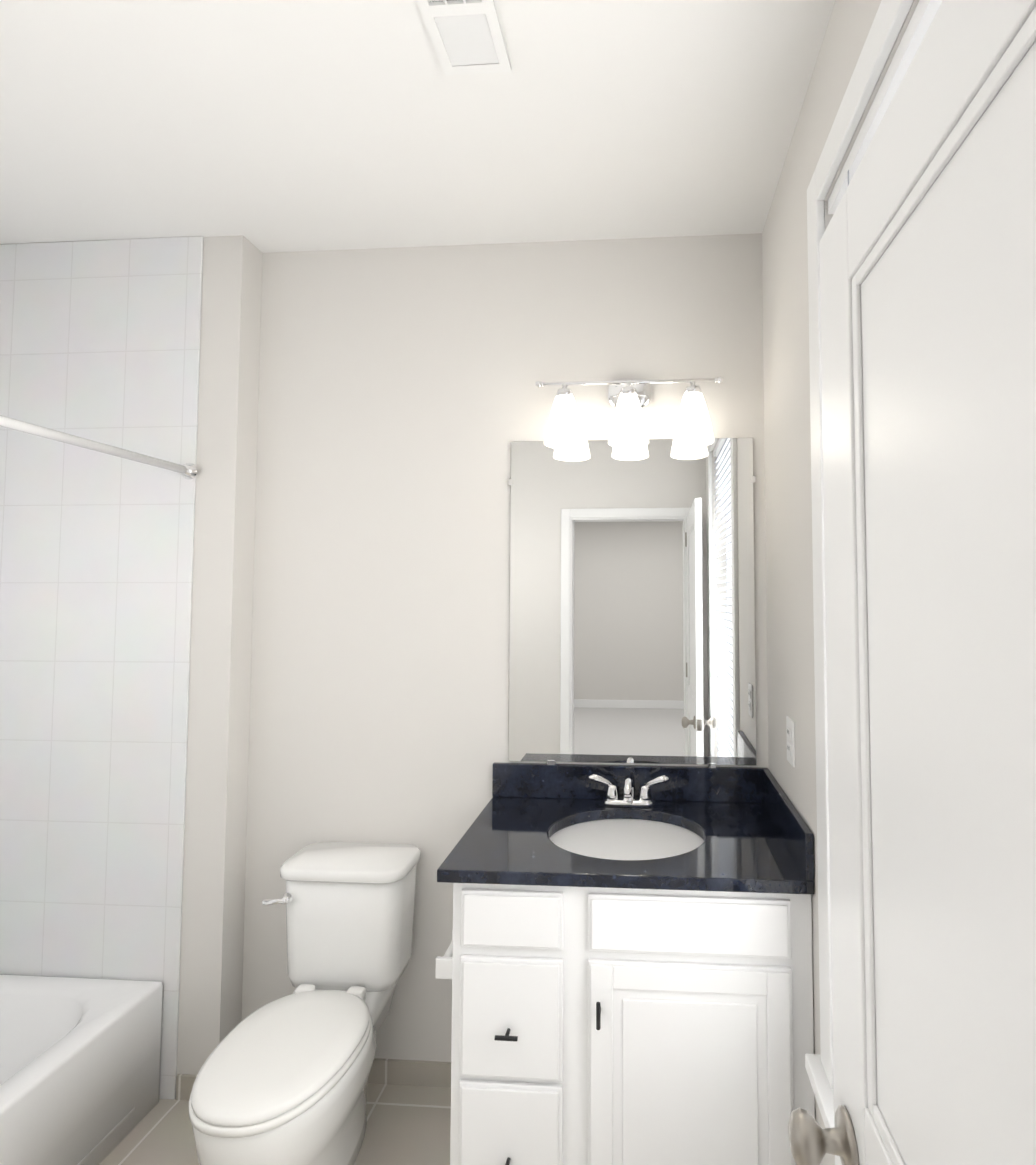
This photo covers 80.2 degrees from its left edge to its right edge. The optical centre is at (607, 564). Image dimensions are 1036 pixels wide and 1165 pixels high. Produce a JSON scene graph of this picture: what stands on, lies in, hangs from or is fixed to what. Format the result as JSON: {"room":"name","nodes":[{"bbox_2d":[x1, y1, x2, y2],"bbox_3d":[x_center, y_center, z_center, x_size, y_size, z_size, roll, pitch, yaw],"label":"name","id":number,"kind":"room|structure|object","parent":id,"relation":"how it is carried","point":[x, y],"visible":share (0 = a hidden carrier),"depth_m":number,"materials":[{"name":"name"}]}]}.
{"room":"bathroom","nodes":[
{"label":"bathroom","id":0,"kind":"room"},
{"bbox_2d":[177,235,262,1074],"bbox_3d":[-1.663,0.285,2.018,0.935,2.739,0.102,0,-3,4],"label":"wall","id":1,"kind":"structure","parent":0,"point":[212,945],"depth_m":1.96,"materials":[{"name":"white paint"}]},
{"bbox_2d":[99,1083,450,1164],"bbox_3d":[-0.874,1.636,0.960,2.940,0.060,2.280,0,-3,4],"label":"floor","id":2,"kind":"structure","parent":0,"point":[408,1124],"depth_m":1.76,"materials":[{"name":"beige tile"}]},
{"bbox_2d":[0,974,162,1164],"bbox_3d":[-1.799,1.435,1.159,0.750,0.360,1.498,0,-3,4],"label":"tub","id":3,"kind":"object","parent":2,"relation":"on","point":[79,1070],"visible":1,"depth_m":1.72,"materials":[{"name":"white ceramic"}]},
{"bbox_2d":[189,842,420,1164],"bbox_3d":[-0.810,1.264,1.630,0.406,0.758,0.660,0,-3,4],"label":"toilet","id":4,"kind":"object","parent":2,"relation":"on","point":[282,1081],"visible":1,"depth_m":1.62,"materials":[{"name":"white ceramic"}]},
{"bbox_2d":[436,762,814,1164],"bbox_3d":[0.036,1.130,1.637,0.902,1.015,0.552,0,-3,4],"label":"bathroom vanity","id":5,"kind":"object","parent":2,"relation":"on","point":[624,963],"visible":1,"depth_m":1.41,"materials":[{"name":"white paint"}]},
{"bbox_2d":[0,0,834,252],"bbox_3d":[-0.543,-1.286,-1.141,3.900,0.100,6.700,0,-3,4],"label":"ceiling","id":6,"kind":"structure","parent":0,"point":[266,126],"depth_m":1.52,"materials":[{"name":"white paint"}]},
{"bbox_2d":[416,0,510,75],"bbox_3d":[-0.300,-1.118,1.218,0.151,0.010,0.300,0,-3,4],"label":"ceiling vent","id":7,"kind":"object","parent":6,"relation":"in","point":[466,36],"visible":1,"depth_m":1.28,"materials":[{"name":"white plastic"}]},
{"bbox_2d":[241,233,768,1061],"bbox_3d":[-0.802,0.289,2.087,2.940,2.739,0.150,0,-3,4],"label":"wall","id":8,"kind":"structure","parent":0,"point":[403,401],"depth_m":2.01,"materials":[{"name":"white paint"}]},
{"bbox_2d":[368,1058,450,1087],"bbox_3d":[-0.767,1.616,1.932,0.857,0.072,0.029,0,-3,4],"label":"baseboard","id":9,"kind":"structure","parent":8,"relation":"attached to","point":[412,1072],"depth_m":1.93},
{"bbox_2d":[535,376,723,448],"bbox_3d":[0.067,-0.495,1.908,0.588,0.236,0.164,0,-3,4],"label":"sconce","id":10,"kind":"object","parent":8,"relation":"attached to","point":[628,400],"visible":1,"depth_m":1.86,"materials":[{"name":"white glass"}]},
{"bbox_2d":[508,438,755,766],"bbox_3d":[0.075,0.116,1.955,0.800,1.048,0.012,0,-3,4],"label":"mirror","id":11,"kind":"object","parent":8,"relation":"attached to","point":[632,620],"visible":0.98,"depth_m":1.95,"materials":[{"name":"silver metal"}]},
{"bbox_2d":[762,0,918,1164],"bbox_3d":[0.515,0.234,0.933,0.150,2.739,2.280,0,-3,4],"label":"wall","id":12,"kind":"structure","parent":0,"point":[789,589],"depth_m":1.54,"materials":[{"name":"white paint"}]},
{"bbox_2d":[786,716,794,766],"bbox_3d":[0.480,0.463,1.596,0.009,0.116,0.072,0,-3,4],"label":"electrical outlet plate","id":13,"kind":"object","parent":12,"relation":"attached to","point":[790,729],"visible":1,"depth_m":1.58,"materials":[{"name":"white plastic"}]},
{"bbox_2d":[805,0,942,1127],"bbox_3d":[0.475,0.124,0.785,0.180,1.985,1.100,0,-3,4],"label":"door frame","id":14,"kind":"structure","parent":12,"relation":"in","point":[923,16],"depth_m":1.23,"materials":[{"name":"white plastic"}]},
{"bbox_3d":[-0.947,0.189,-0.020,2.639,2.739,0.120,0,-3,4],"label":"wall","id":15,"kind":"structure","parent":0,"visible":0},
{"bbox_2d":[819,0,1035,1164],"bbox_3d":[0.287,0.549,0.377,0.046,2.032,0.827,0,-3,4],"label":"door","id":16,"kind":"structure","parent":15,"relation":"in","point":[927,248],"depth_m":0.52,"materials":[{"name":"white paint"}]},
{"bbox_2d":[788,1105,858,1164],"bbox_3d":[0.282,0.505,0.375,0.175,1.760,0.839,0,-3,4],"label":"door knob","id":17,"kind":"object","parent":16,"relation":"attached to","point":[812,1141],"depth_m":0.71,"materials":[{"name":"grey metal"}]},
{"bbox_3d":[-2.415,0.138,-1.083,0.148,2.739,6.700,0,-3,4],"label":"wall","id":18,"kind":"structure","parent":0,"visible":0},
{"bbox_2d":[0,236,203,1099],"bbox_3d":[-1.719,0.283,1.967,0.771,2.738,0.008,0,-3,4],"label":"wall tile","id":19,"kind":"structure","parent":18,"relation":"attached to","point":[100,341],"depth_m":1.94,"materials":[{"name":"white tile"}]},
{"bbox_2d":[0,415,197,479],"bbox_3d":[-1.401,-0.339,1.216,0.056,0.056,1.503,0,-3,4],"label":"rail","id":20,"kind":"object","parent":19,"relation":"attached to","point":[188,471],"visible":1,"depth_m":1.62,"materials":[{"name":"white metal"}]}
]}

